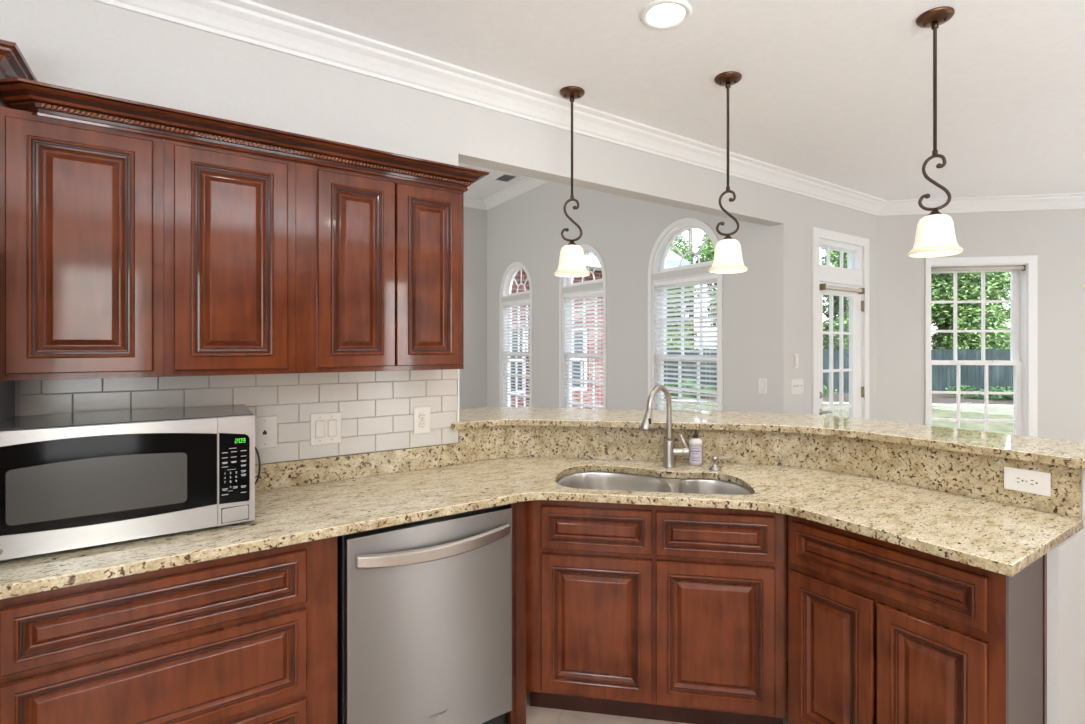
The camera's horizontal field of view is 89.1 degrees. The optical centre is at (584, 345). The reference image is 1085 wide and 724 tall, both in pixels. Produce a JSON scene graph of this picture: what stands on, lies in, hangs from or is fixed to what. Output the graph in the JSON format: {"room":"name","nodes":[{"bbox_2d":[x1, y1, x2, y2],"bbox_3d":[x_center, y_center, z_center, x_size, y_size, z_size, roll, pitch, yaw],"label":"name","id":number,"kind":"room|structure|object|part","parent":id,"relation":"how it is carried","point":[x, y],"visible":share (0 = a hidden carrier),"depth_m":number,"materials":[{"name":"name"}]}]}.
{"room":"kitchen","nodes":[
{"label":"kitchen","id":0,"kind":"room"},
{"bbox_2d":[0,0,876,464],"bbox_3d":[-0.460,-0.335,2.789,7.500,3.620,0.120,0,0,-36],"label":"wall","id":1,"kind":"structure","parent":0,"point":[85,45],"depth_m":2.45,"materials":[{"name":"paint"}]},
{"bbox_2d":[0,39,36,107],"bbox_3d":[-2.017,-0.566,1.349,0.952,0.482,0.402,0,0,-36],"label":"upper cabinet","id":2,"kind":"object","parent":1,"relation":"attached to","point":[13,64],"visible":0.27,"depth_m":1.52,"materials":[{"name":"brown wood"}]},
{"bbox_2d":[0,107,163,380],"bbox_3d":[-1.552,-0.281,1.726,0.377,0.757,0.330,0,0,-36],"label":"upper cabinet","id":3,"kind":"object","parent":1,"relation":"attached to","point":[82,205],"visible":0.96,"depth_m":1.59,"materials":[{"name":"brown wood"}]},
{"bbox_2d":[164,138,295,376],"bbox_3d":[-1.248,-0.281,1.944,0.369,0.757,0.330,0,0,-36],"label":"upper cabinet","id":4,"kind":"object","parent":1,"relation":"attached to","point":[230,215],"visible":0.96,"depth_m":1.81,"materials":[{"name":"brown wood"}]},
{"bbox_2d":[19,369,457,463],"bbox_3d":[-1.200,0.279,2.179,1.474,0.360,0.008,0,0,-36],"label":"tile backsplash","id":5,"kind":"structure","parent":1,"relation":"attached to","point":[376,408],"depth_m":2.22,"materials":[{"name":"tile"}]},
{"bbox_2d":[255,416,276,448],"bbox_3d":[-1.243,0.337,2.138,0.086,0.124,0.007,0,0,-36],"label":"plate","id":6,"kind":"object","parent":5,"relation":"attached to","point":[265,427],"visible":0.78,"depth_m":2.14,"materials":[{"name":"plastic"}]},
{"bbox_2d":[310,412,340,444],"bbox_3d":[-1.063,0.341,2.266,0.118,0.128,0.010,0,0,-36],"label":"switch plate","id":7,"kind":"object","parent":5,"relation":"attached to","point":[325,428],"visible":1,"depth_m":2.26,"materials":[{"name":"plastic"}]},
{"bbox_2d":[414,406,429,433],"bbox_3d":[-0.737,0.338,2.500,0.076,0.122,0.009,0,0,-36],"label":"outlet plate","id":8,"kind":"object","parent":5,"relation":"attached to","point":[421,414],"visible":1,"depth_m":2.50,"materials":[{"name":"white plastic"}]},
{"bbox_2d":[419,412,425,419],"bbox_3d":[-0.735,0.319,2.497,0.033,0.033,0.003,0,0,-36],"label":"socket","id":9,"kind":"object","parent":8,"relation":"attached to","point":[422,415],"depth_m":2.50,"materials":[{"name":"plastic"}]},
{"bbox_2d":[419,421,425,427],"bbox_3d":[-0.735,0.357,2.497,0.033,0.033,0.003,0,0,-36],"label":"socket","id":10,"kind":"object","parent":8,"relation":"attached to","point":[422,424],"depth_m":2.50,"materials":[{"name":"plastic"}]},
{"bbox_2d":[255,443,459,490],"bbox_3d":[-1.194,0.510,2.176,1.483,0.100,0.020,0,0,-36],"label":"backsplash","id":11,"kind":"structure","parent":1,"relation":"attached to","point":[276,475],"depth_m":2.32,"materials":[{"name":"stone"}]},
{"bbox_2d":[296,162,463,372],"bbox_3d":[-0.842,-0.281,2.235,0.629,0.757,0.330,0,0,-36],"label":"upper cabinet","id":12,"kind":"object","parent":1,"relation":"attached to","point":[380,260],"visible":0.91,"depth_m":2.09,"materials":[{"name":"brown wood"}]},
{"bbox_2d":[0,77,489,191],"bbox_3d":[-1.100,-0.686,2.013,1.470,0.071,0.376,0,0,-36],"label":"crown molding","id":13,"kind":"structure","parent":12,"relation":"attached to","point":[46,100],"depth_m":1.77,"materials":[{"name":"brown wood"}]},
{"bbox_3d":[-0.844,-0.277,2.047,0.274,0.710,0.026,0,0,-36],"label":"door","id":14,"kind":"part","parent":12,"relation":"part of","materials":[{"name":"brown wood"}]},
{"bbox_3d":[-0.619,-0.277,2.209,0.270,0.710,0.026,0,0,-36],"label":"door","id":15,"kind":"part","parent":12,"relation":"part of","materials":[{"name":"brown wood"}]},
{"bbox_2d":[457,369,458,421],"bbox_3d":[-0.598,0.229,2.610,0.006,0.262,0.010,0,0,-36],"label":"trim","id":16,"kind":"structure","parent":1,"relation":"attached to","point":[458,369],"depth_m":2.61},
{"bbox_2d":[464,177,549,209],"bbox_3d":[-2.297,-2.087,4.588,5.610,0.116,4.945,0,0,-36],"label":"trim","id":17,"kind":"structure","parent":1,"relation":"attached to","point":[528,184],"depth_m":7.62,"materials":[{"name":"wood"}]},
{"bbox_2d":[91,0,1084,215],"bbox_3d":[1.857,-1.220,2.886,11.014,0.110,3.933,0,0,-5],"label":"trim","id":18,"kind":"structure","parent":1,"relation":"attached to","point":[246,21],"depth_m":2.66,"materials":[{"name":"wood"}]},
{"bbox_2d":[794,354,798,367],"bbox_3d":[1.624,0.115,4.203,0.052,0.110,0.010,0,0,-36],"label":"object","id":19,"kind":"object","parent":1,"relation":"attached to","point":[796,356],"visible":1,"depth_m":4.19,"materials":[{"name":"plastic"}]},
{"bbox_2d":[791,379,803,393],"bbox_3d":[1.636,0.312,4.207,0.158,0.112,0.016,0,0,-36],"label":"switch plate","id":20,"kind":"object","parent":1,"relation":"attached to","point":[797,385],"visible":1,"depth_m":4.21,"materials":[{"name":"plastic"}]},
{"bbox_2d":[812,227,868,418],"bbox_3d":[2.120,0.270,4.604,0.860,2.410,0.162,0,0,-36],"label":"door","id":21,"kind":"structure","parent":1,"relation":"in","point":[856,275],"depth_m":4.63,"materials":[{"name":"white wood"}]},
{"bbox_3d":[1.939,0.530,4.410,0.133,0.054,0.056,0,0,-36],"label":"lever handle","id":22,"kind":"part","parent":21,"relation":"part of","materials":[{"name":"silver metal"}]},
{"bbox_2d":[820,283,864,293],"bbox_3d":[2.142,-0.470,4.548,0.610,0.050,0.049,0,0,-36],"label":"door shade","id":23,"kind":"object","parent":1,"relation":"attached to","point":[824,286],"visible":1,"depth_m":4.53,"materials":[{"name":"fabric"}]},
{"bbox_2d":[459,207,486,408],"bbox_3d":[-3.760,-0.335,6.656,5.840,3.620,0.120,0,0,-36],"label":"wall","id":24,"kind":"structure","parent":0,"point":[473,378],"depth_m":8.12,"materials":[{"name":"paint"}]},
{"bbox_2d":[458,163,527,199],"bbox_3d":[-2.314,-2.205,4.638,5.840,0.120,5.165,0,0,-36],"label":"ceiling","id":25,"kind":"structure","parent":0,"point":[485,187],"depth_m":7.30,"materials":[{"name":"paint"}]},
{"bbox_2d":[492,173,519,182],"bbox_3d":[-0.999,-2.139,7.010,0.220,0.014,0.320,0,0,-36],"label":"ceiling vent","id":26,"kind":"object","parent":25,"relation":"in","point":[504,177],"visible":1,"depth_m":7.00,"materials":[{"name":"metal"}]},
{"bbox_2d":[487,181,769,412],"bbox_3d":[0.036,-0.335,6.260,0.130,3.620,4.945,0,0,-36],"label":"wall","id":27,"kind":"structure","parent":0,"point":[526,228],"depth_m":5.69,"materials":[{"name":"paint"}]},
{"bbox_2d":[499,262,531,407],"bbox_3d":[-0.907,-0.045,7.525,0.191,2.200,0.940,0,0,-36],"label":"window","id":28,"kind":"structure","parent":27,"relation":"in","point":[513,268],"depth_m":7.79,"materials":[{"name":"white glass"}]},
{"bbox_2d":[503,299,529,407],"bbox_3d":[-0.914,0.174,7.520,0.060,1.571,0.772,0,0,-36],"label":"window blind","id":29,"kind":"object","parent":28,"relation":"attached to","point":[522,302],"visible":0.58,"depth_m":7.52,"materials":[{"name":"plastic"}]},
{"bbox_3d":[-0.874,0.545,7.548,0.035,0.920,0.780,0,0,-36],"label":"sash","id":30,"kind":"part","parent":28,"relation":"part of","materials":[{"name":"wood"}]},
{"bbox_3d":[-0.845,-0.244,7.569,0.035,0.738,0.780,0,0,-36],"label":"sash","id":31,"kind":"part","parent":28,"relation":"part of","materials":[{"name":"wood"}]},
{"bbox_3d":[-0.866,-0.892,7.554,0.030,0.380,0.760,0,0,-36],"label":"arched sash","id":32,"kind":"part","parent":28,"relation":"part of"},
{"bbox_2d":[513,268,527,291],"bbox_3d":[-0.866,-0.902,7.554,0.018,0.326,0.471,0,0,-36],"label":"grille","id":33,"kind":"object","parent":28,"relation":"attached to","point":[515,270],"depth_m":7.61,"materials":[{"name":"wood"}]},
{"bbox_2d":[559,244,606,408],"bbox_3d":[0.005,-0.045,6.253,0.191,2.200,0.940,0,0,-36],"label":"window","id":34,"kind":"structure","parent":27,"relation":"in","point":[564,282],"depth_m":6.38,"materials":[{"name":"white wood"}]},
{"bbox_2d":[564,289,602,408],"bbox_3d":[-0.002,0.174,6.248,0.060,1.571,0.772,0,0,-36],"label":"window blind","id":35,"kind":"object","parent":34,"relation":"attached to","point":[585,294],"visible":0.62,"depth_m":6.24,"materials":[{"name":"plastic"}]},
{"bbox_3d":[0.001,0.190,6.250,0.052,1.530,0.534,0,0,-36],"label":"ladder cord","id":36,"kind":"part","parent":35,"relation":"part of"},
{"bbox_3d":[0.067,-0.244,6.297,0.035,0.738,0.780,0,0,-36],"label":"sash","id":37,"kind":"part","parent":34,"relation":"part of","materials":[{"name":"wood"}]},
{"bbox_3d":[0.037,0.545,6.276,0.035,0.920,0.780,0,0,-36],"label":"sash","id":38,"kind":"part","parent":34,"relation":"part of","materials":[{"name":"wood"}]},
{"bbox_3d":[0.045,-0.892,6.282,0.030,0.380,0.760,0,0,-36],"label":"arched sash","id":39,"kind":"part","parent":34,"relation":"part of","materials":[{"name":"wood"}]},
{"bbox_2d":[582,253,598,281],"bbox_3d":[0.045,-0.902,6.282,0.018,0.326,0.471,0,0,-36],"label":"grille","id":40,"kind":"object","parent":34,"relation":"attached to","point":[588,270],"depth_m":6.23,"materials":[{"name":"wood"}]},
{"bbox_2d":[648,218,722,410],"bbox_3d":[0.921,-0.045,4.974,0.191,2.200,0.940,0,0,-36],"label":"window","id":41,"kind":"structure","parent":27,"relation":"in","point":[658,257],"depth_m":5.10,"materials":[{"name":"white wood"}]},
{"bbox_2d":[654,274,716,410],"bbox_3d":[0.914,0.174,4.969,0.060,1.571,0.772,0,0,-36],"label":"window blind","id":42,"kind":"object","parent":41,"relation":"attached to","point":[712,277],"visible":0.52,"depth_m":4.95,"materials":[{"name":"plastic"}]},
{"bbox_3d":[0.961,-0.892,5.003,0.030,0.380,0.760,0,0,-36],"label":"arched sash","id":43,"kind":"part","parent":41,"relation":"part of","materials":[{"name":"wood"}]},
{"bbox_3d":[0.953,0.545,4.997,0.035,0.920,0.780,0,0,-36],"label":"sash","id":44,"kind":"part","parent":41,"relation":"part of","materials":[{"name":"wood"}]},
{"bbox_3d":[0.983,-0.244,5.018,0.035,0.738,0.780,0,0,-36],"label":"sash","id":45,"kind":"part","parent":41,"relation":"part of","materials":[{"name":"wood"}]},
{"bbox_2d":[671,229,708,265],"bbox_3d":[0.961,-0.902,5.003,0.018,0.326,0.471,0,0,-36],"label":"grille","id":46,"kind":"object","parent":41,"relation":"attached to","point":[680,231],"depth_m":5.00,"materials":[{"name":"wood"}]},
{"bbox_2d":[759,378,766,393],"bbox_3d":[1.383,0.311,4.260,0.010,0.118,0.075,0,0,-36],"label":"switch plate","id":47,"kind":"object","parent":27,"relation":"attached to","point":[762,381],"visible":1,"depth_m":4.25,"materials":[{"name":"plastic"}]},
{"bbox_2d":[505,660,787,723],"bbox_3d":[0.588,1.535,3.128,9.800,0.120,11.200,0,0,-36],"label":"floor","id":48,"kind":"structure","parent":0,"point":[534,715],"depth_m":2.18,"materials":[{"name":"tile"}]},
{"bbox_2d":[0,381,14,421],"bbox_3d":[-1.942,0.595,1.166,0.901,1.760,0.751,0,0,-36],"label":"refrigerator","id":49,"kind":"object","parent":48,"relation":"on","point":[7,388],"visible":0.02,"depth_m":1.66,"materials":[{"name":"metal"}]},
{"bbox_2d":[0,536,336,723],"bbox_3d":[-1.285,1.034,1.741,0.828,0.881,0.597,0,0,-36],"label":"base cabinet","id":50,"kind":"object","parent":48,"relation":"on","point":[248,638],"visible":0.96,"depth_m":1.52,"materials":[{"name":"brown wood"}]},
{"bbox_3d":[-1.125,0.938,1.504,0.662,0.253,0.026,0,0,-36],"label":"drawer","id":51,"kind":"part","parent":50,"relation":"part of","materials":[{"name":"brown wood"}]},
{"bbox_3d":[-1.125,0.709,1.504,0.662,0.160,0.026,0,0,-36],"label":"drawer","id":52,"kind":"part","parent":50,"relation":"part of","materials":[{"name":"brown wood"}]},
{"bbox_3d":[-1.125,1.218,1.504,0.662,0.258,0.026,0,0,-36],"label":"drawer","id":53,"kind":"part","parent":50,"relation":"part of","materials":[{"name":"brown wood"}]},
{"bbox_2d":[337,504,511,723],"bbox_3d":[-0.659,1.039,2.107,0.592,0.872,0.636,0,0,-36],"label":"dishwasher","id":54,"kind":"object","parent":48,"relation":"on","point":[424,607],"visible":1,"depth_m":1.87,"materials":[{"name":"silver metal"}]},
{"bbox_3d":[-0.489,0.690,1.873,0.535,0.059,0.056,0,0,-36],"label":"handle","id":55,"kind":"part","parent":54,"relation":"part of","materials":[{"name":"silver metal"}]},
{"bbox_2d":[507,501,525,723],"bbox_3d":[-0.264,1.035,2.143,0.082,0.880,0.068,0,0,-36],"label":"cabinet filler","id":56,"kind":"object","parent":48,"relation":"on","point":[517,715],"visible":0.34,"depth_m":2.11,"materials":[{"name":"brown wood"}]},
{"bbox_2d":[526,473,786,723],"bbox_3d":[0.294,1.034,2.334,0.990,0.881,0.528,0,0,9],"label":"base cabinet","id":57,"kind":"object","parent":48,"relation":"on","point":[654,612],"visible":0.98,"depth_m":2.08,"materials":[{"name":"brown wood"}]},
{"bbox_2d":[0,457,1082,599],"bbox_3d":[-0.113,0.577,2.054,3.412,0.032,1.458,0,0,-4],"label":"countertop","id":58,"kind":"structure","parent":57,"relation":"on","point":[1004,539],"depth_m":1.88,"materials":[{"name":"stone"}]},
{"bbox_2d":[0,404,260,560],"bbox_3d":[-1.384,0.389,1.722,0.642,0.343,0.404,0,0,-36],"label":"microwave","id":59,"kind":"object","parent":58,"relation":"on","point":[68,481],"visible":1,"depth_m":1.55,"materials":[{"name":"silver metal"}]},
{"bbox_3d":[-1.327,0.369,1.533,0.504,0.244,0.018,0,0,-36],"label":"door glass","id":60,"kind":"part","parent":59,"relation":"part of","materials":[{"name":"glass"}]},
{"bbox_3d":[-1.086,0.375,1.706,0.080,0.220,0.018,0,0,-36],"label":"control panel","id":61,"kind":"part","parent":59,"relation":"part of","materials":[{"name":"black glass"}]},
{"bbox_3d":[-1.170,0.430,1.944,0.118,0.167,0.010,0,0,38],"label":"power cord","id":62,"kind":"part","parent":59,"relation":"part of","materials":[{"name":"black plastic"}]},
{"bbox_2d":[557,472,750,494],"bbox_3d":[0.291,0.691,2.341,0.877,0.196,0.485,0,0,9],"label":"sink","id":63,"kind":"object","parent":58,"relation":"in","point":[580,480],"visible":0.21,"depth_m":2.50,"materials":[{"name":"metal"}]},
{"bbox_3d":[0.131,0.693,2.361,0.493,0.193,0.449,0,0,10],"label":"bowl","id":64,"kind":"part","parent":63,"relation":"part of","materials":[{"name":"metal"}]},
{"bbox_3d":[0.533,0.678,2.266,0.297,0.163,0.386,0,0,5],"label":"bowl","id":65,"kind":"part","parent":63,"relation":"part of","materials":[{"name":"metal"}]},
{"bbox_2d":[640,385,689,467],"bbox_3d":[0.350,0.368,2.482,0.314,0.386,0.102,0,0,-39],"label":"faucet","id":66,"kind":"object","parent":58,"relation":"on","point":[670,451],"visible":1,"depth_m":2.52,"materials":[{"name":"silver metal"}]},
{"bbox_3d":[0.462,0.454,2.548,0.046,0.090,0.023,0,0,8],"label":"lever","id":67,"kind":"part","parent":66,"relation":"part of","materials":[{"name":"silver metal"}]},
{"bbox_2d":[688,430,701,465],"bbox_3d":[0.526,0.473,2.593,0.064,0.175,0.064,0,0,-36],"label":"soap bottle","id":68,"kind":"object","parent":58,"relation":"on","point":[695,444],"visible":0.99,"depth_m":2.57,"materials":[{"name":"white plastic"}]},
{"bbox_2d":[691,448,699,460],"bbox_3d":[0.520,0.507,2.565,0.040,0.059,0.007,0,0,11],"label":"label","id":69,"kind":"object","parent":68,"relation":"attached to","point":[695,452],"depth_m":2.56,"materials":[{"name":"paper"}]},
{"bbox_2d":[709,455,734,470],"bbox_3d":[0.621,0.527,2.492,0.117,0.066,0.054,0,0,-15],"label":"soap dispenser","id":70,"kind":"object","parent":58,"relation":"on","point":[714,458],"visible":1,"depth_m":2.47,"materials":[{"name":"silver metal"}]},
{"bbox_3d":[0.637,0.506,2.484,0.093,0.015,0.011,0,0,0],"label":"spout","id":71,"kind":"part","parent":70,"relation":"part of","materials":[{"name":"silver metal"}]},
{"bbox_2d":[458,426,1081,517],"bbox_3d":[0.595,0.478,2.440,2.388,0.165,0.507,0,0,21],"label":"granite riser","id":72,"kind":"object","parent":58,"relation":"on","point":[959,473],"visible":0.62,"depth_m":2.52,"materials":[{"name":"stone"}]},
{"bbox_2d":[1004,467,1050,496],"bbox_3d":[1.526,0.467,1.896,0.009,0.078,0.130,0,0,-36],"label":"outlet plate","id":73,"kind":"object","parent":72,"relation":"attached to","point":[1034,482],"visible":1,"depth_m":1.89,"materials":[{"name":"white plastic"}]},
{"bbox_2d":[1014,475,1024,484],"bbox_3d":[1.513,0.467,1.910,0.003,0.033,0.033,0,0,-36],"label":"socket","id":74,"kind":"object","parent":73,"relation":"attached to","point":[1018,479],"depth_m":1.91,"materials":[{"name":"plastic"}]},
{"bbox_2d":[1027,478,1039,486],"bbox_3d":[1.535,0.467,1.878,0.003,0.033,0.033,0,0,-36],"label":"socket","id":75,"kind":"object","parent":73,"relation":"attached to","point":[1031,482],"depth_m":1.88,"materials":[{"name":"plastic"}]},
{"bbox_3d":[0.045,0.710,2.122,0.431,0.166,0.026,0,0,9],"label":"false drawer","id":76,"kind":"part","parent":57,"relation":"part of","materials":[{"name":"brown wood"}]},
{"bbox_3d":[0.045,1.083,2.121,0.431,0.537,0.026,0,0,9],"label":"door","id":77,"kind":"part","parent":57,"relation":"part of","materials":[{"name":"brown wood"}]},
{"bbox_3d":[0.486,0.710,2.049,0.433,0.166,0.026,0,0,9],"label":"false drawer","id":78,"kind":"part","parent":57,"relation":"part of","materials":[{"name":"brown wood"}]},
{"bbox_3d":[0.486,1.083,2.049,0.433,0.537,0.026,0,0,9],"label":"door","id":79,"kind":"part","parent":57,"relation":"part of","materials":[{"name":"brown wood"}]},
{"bbox_2d":[788,515,1046,723],"bbox_3d":[1.045,1.034,1.804,0.328,0.881,0.665,0,0,-36],"label":"base cabinet","id":80,"kind":"object","parent":48,"relation":"on","point":[880,632],"visible":0.93,"depth_m":1.66,"materials":[{"name":"brown wood"}]},
{"bbox_3d":[0.825,1.077,1.852,0.026,0.548,0.295,0,0,-36],"label":"door","id":81,"kind":"part","parent":80,"relation":"part of","materials":[{"name":"brown wood"}]},
{"bbox_3d":[0.915,0.701,1.727,0.026,0.148,0.597,0,0,-36],"label":"drawer","id":82,"kind":"part","parent":80,"relation":"part of","materials":[{"name":"brown wood"}]},
{"bbox_3d":[1.003,1.078,1.603,0.026,0.546,0.292,0,0,-36],"label":"door","id":83,"kind":"part","parent":80,"relation":"part of","materials":[{"name":"brown wood"}]},
{"bbox_3d":[1.237,1.034,1.540,0.278,0.881,0.006,0,0,-36],"label":"panel","id":84,"kind":"part","parent":80,"relation":"part of","materials":[{"name":"laminate"}]},
{"bbox_2d":[249,0,1084,199],"bbox_3d":[2.052,-1.335,1.000,9.500,0.120,5.835,0,0,-36],"label":"ceiling","id":85,"kind":"structure","parent":0,"point":[838,92],"depth_m":2.54,"materials":[{"name":"paint"}]},
{"bbox_2d":[554,86,589,276],"bbox_3d":[-0.061,-0.815,2.760,0.181,0.921,0.181,0,0,-1],"label":"pendant lamp","id":86,"kind":"object","parent":85,"relation":"hanging from","point":[572,259],"visible":1,"depth_m":2.73,"materials":[{"name":"brown metal"}]},
{"bbox_3d":[-0.061,-0.993,2.760,0.024,0.516,0.023,0,0,-1],"label":"rod","id":87,"kind":"part","parent":86,"relation":"part of","materials":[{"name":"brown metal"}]},
{"bbox_3d":[-0.061,-0.434,2.760,0.172,0.141,0.172,0,0,-1],"label":"lamp shade","id":88,"kind":"part","parent":86,"relation":"part of","materials":[{"name":"beige"}]},
{"bbox_2d":[640,0,691,29],"bbox_3d":[0.314,-1.270,2.111,0.196,0.009,0.196,0,0,-36],"label":"recessed light","id":89,"kind":"object","parent":85,"relation":"in","point":[658,14],"visible":1,"depth_m":2.10,"materials":[{"name":"white"}]},
{"bbox_2d":[709,71,747,273],"bbox_3d":[0.684,-0.815,2.615,0.181,0.921,0.181,0,0,15],"label":"pendant lamp","id":90,"kind":"object","parent":85,"relation":"hanging from","point":[728,259],"visible":1,"depth_m":2.59,"materials":[{"name":"brown metal"}]},
{"bbox_3d":[0.684,-0.993,2.615,0.024,0.516,0.023,0,0,15],"label":"rod","id":91,"kind":"part","parent":90,"relation":"part of","materials":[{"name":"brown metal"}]},
{"bbox_3d":[0.684,-0.434,2.615,0.172,0.141,0.172,0,0,15],"label":"lamp shade","id":92,"kind":"part","parent":90,"relation":"part of","materials":[{"name":"beige"}]},
{"bbox_2d":[908,6,962,257],"bbox_3d":[1.357,-0.815,2.127,0.181,0.921,0.181,0,0,33],"label":"pendant lamp","id":93,"kind":"object","parent":85,"relation":"hanging from","point":[935,232],"visible":1,"depth_m":2.11,"materials":[{"name":"brown metal"}]},
{"bbox_3d":[1.357,-0.993,2.127,0.024,0.516,0.023,0,0,33],"label":"rod","id":94,"kind":"part","parent":93,"relation":"part of","materials":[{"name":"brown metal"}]},
{"bbox_3d":[1.357,-0.434,2.127,0.172,0.141,0.172,0,0,33],"label":"lamp shade","id":95,"kind":"part","parent":93,"relation":"part of","materials":[{"name":"beige"}]},
{"bbox_2d":[460,457,1084,659],"bbox_3d":[0.607,0.935,2.505,2.564,1.079,0.615,0,0,21],"label":"wall","id":96,"kind":"structure","parent":0,"point":[1083,470],"depth_m":2.33,"materials":[{"name":"paint"}]},
{"bbox_2d":[451,407,1084,468],"bbox_3d":[0.580,0.379,2.636,3.038,0.032,0.971,0,0,21],"label":"bar","id":97,"kind":"object","parent":96,"relation":"on","point":[1066,453],"visible":0.96,"depth_m":2.56,"materials":[{"name":"stone"}]},
{"bbox_2d":[664,353,1012,433],"bbox_3d":[6.915,1.925,41.859,180.000,0.100,180.000,0,0,-36],"label":"ground","id":98,"kind":"structure","parent":0,"point":[947,412],"depth_m":15.01,"materials":[{"name":"plant"}]},
{"bbox_2d":[511,250,690,408],"bbox_3d":[-1.460,-1.115,11.834,3.850,5.980,6.500,0,0,-36],"label":"brick house wing","id":99,"kind":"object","parent":98,"relation":"on","point":[673,258],"visible":0.13,"depth_m":9.48,"materials":[{"name":"red brick"}]},
{"bbox_3d":[-1.099,0.225,8.814,0.260,1.060,0.010,0,0,-36],"label":"pane","id":100,"kind":"part","parent":99,"relation":"part of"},
{"bbox_3d":[-0.274,0.225,9.405,0.690,1.060,0.010,0,0,-36],"label":"pane","id":101,"kind":"part","parent":99,"relation":"part of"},
{"bbox_2d":[667,244,696,370],"bbox_3d":[3.497,-2.015,25.741,4.965,7.793,3.875,0,0,-36],"label":"leafy tree","id":102,"kind":"object","parent":98,"relation":"on","point":[671,249],"visible":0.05,"depth_m":25.21,"materials":[{"name":"green plant"}]},
{"bbox_2d":[671,234,695,316],"bbox_3d":[3.475,-2.456,30.513,4.912,8.675,4.861,0,0,43],"label":"leafy tree","id":103,"kind":"object","parent":98,"relation":"on","point":[684,243],"visible":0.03,"depth_m":29.84,"materials":[{"name":"green plant"}]},
{"bbox_2d":[687,229,706,344],"bbox_3d":[6.430,-5.624,34.825,3.881,15.002,4.654,0,0,-34],"label":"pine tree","id":104,"kind":"object","parent":98,"relation":"on","point":[698,246],"visible":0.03,"depth_m":34.87,"materials":[{"name":"green plant"}]},
{"bbox_2d":[695,232,716,324],"bbox_3d":[8.697,-2.664,29.658,5.793,9.092,4.520,0,0,-36],"label":"leafy tree","id":105,"kind":"object","parent":98,"relation":"on","point":[709,250],"visible":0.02,"depth_m":29.25,"materials":[{"name":"green plant"}]},
{"bbox_2d":[708,255,716,319],"bbox_3d":[7.816,-1.604,24.889,3.946,6.968,3.905,0,0,43],"label":"leafy tree","id":106,"kind":"object","parent":98,"relation":"on","point":[712,255],"visible":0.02,"depth_m":24.95,"materials":[{"name":"green plant"}]},
{"bbox_2d":[820,248,844,364],"bbox_3d":[14.136,-2.740,28.757,5.235,9.244,5.180,0,0,43],"label":"leafy tree","id":107,"kind":"object","parent":98,"relation":"on","point":[832,252],"visible":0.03,"depth_m":28.47,"materials":[{"name":"green plant"}]},
{"bbox_2d":[824,251,848,366],"bbox_3d":[12.243,-1.835,24.150,4.735,7.432,3.695,0,0,-36],"label":"leafy tree","id":108,"kind":"object","parent":98,"relation":"on","point":[835,298],"visible":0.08,"depth_m":23.42,"materials":[{"name":"green plant"}]},
{"bbox_2d":[664,348,1012,392],"bbox_3d":[3.838,0.980,22.904,52.107,1.750,0.090,0,0,9],"label":"wooden fence","id":109,"kind":"object","parent":98,"relation":"on","point":[943,376],"visible":0.07,"depth_m":21.20,"materials":[{"name":"wood"}]},
{"bbox_2d":[664,393,1012,404],"bbox_3d":[3.421,1.865,20.712,52.000,0.020,4.201,0,0,9],"label":"mulch bed","id":110,"kind":"object","parent":98,"relation":"on","point":[936,398],"visible":0.11,"depth_m":19.01,"materials":[{"name":"soil"}]},
{"bbox_2d":[668,380,716,397],"bbox_3d":[3.884,1.642,20.029,1.878,0.778,3.350,0,0,-5],"label":"shrub","id":111,"kind":"object","parent":110,"relation":"on","point":[684,381],"visible":0.4,"depth_m":19.45,"materials":[{"name":"green plant"}]},
{"bbox_2d":[823,383,837,396],"bbox_3d":[7.894,1.687,20.151,2.705,0.628,1.517,0,0,-15],"label":"shrub","id":112,"kind":"object","parent":110,"relation":"on","point":[826,385],"visible":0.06,"depth_m":19.97,"materials":[{"name":"green plant"}]},
{"bbox_2d":[945,385,1012,399],"bbox_3d":[14.172,1.687,19.164,2.705,0.628,1.517,0,0,15],"label":"shrub","id":113,"kind":"object","parent":110,"relation":"on","point":[962,388],"visible":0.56,"depth_m":19.12,"materials":[{"name":"green plant"}]},
{"bbox_2d":[664,399,1012,406],"bbox_3d":[3.071,1.847,18.591,52.000,0.055,0.100,0,0,9],"label":"edging","id":114,"kind":"object","parent":98,"relation":"on","point":[989,405],"visible":0.13,"depth_m":17.17,"materials":[{"name":"concrete"}]},
{"bbox_2d":[931,272,1009,349],"bbox_3d":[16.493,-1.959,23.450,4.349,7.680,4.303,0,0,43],"label":"leafy tree","id":115,"kind":"object","parent":98,"relation":"on","point":[968,284],"visible":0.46,"depth_m":22.55,"materials":[{"name":"green plant"}]},
{"bbox_2d":[877,208,1084,441],"bbox_3d":[3.991,0.100,4.769,2.750,2.750,0.140,0,0,9],"label":"wall","id":116,"kind":"structure","parent":0,"point":[1057,236],"depth_m":4.75,"materials":[{"name":"paint"}]},
{"bbox_2d":[925,255,1037,436],"bbox_3d":[3.457,0.130,4.848,0.880,1.810,0.157,0,0,9],"label":"window","id":117,"kind":"structure","parent":116,"relation":"in","point":[1023,301],"depth_m":4.82,"materials":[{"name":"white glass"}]},
{"bbox_3d":[3.453,-0.268,4.901,0.753,0.865,0.035,0,0,9],"label":"sash","id":118,"kind":"part","parent":117,"relation":"part of","materials":[{"name":"wood"}]},
{"bbox_3d":[3.447,0.542,4.864,0.753,0.825,0.035,0,0,9],"label":"sash","id":119,"kind":"part","parent":117,"relation":"part of","materials":[{"name":"wood"}]},
{"bbox_2d":[931,265,1025,271],"bbox_3d":[3.440,-0.674,4.821,0.749,0.048,0.048,0,0,9],"label":"roller shade","id":120,"kind":"object","parent":117,"relation":"attached to","point":[1023,267],"visible":0.85,"depth_m":4.80,"materials":[{"name":"fabric"}]},
{"bbox_2d":[1047,528,1084,723],"bbox_3d":[1.477,1.034,1.747,0.305,0.882,0.120,0,0,-36],"label":"wall","id":121,"kind":"structure","parent":0,"point":[1066,561],"depth_m":1.65,"materials":[{"name":"paint"}]}
]}

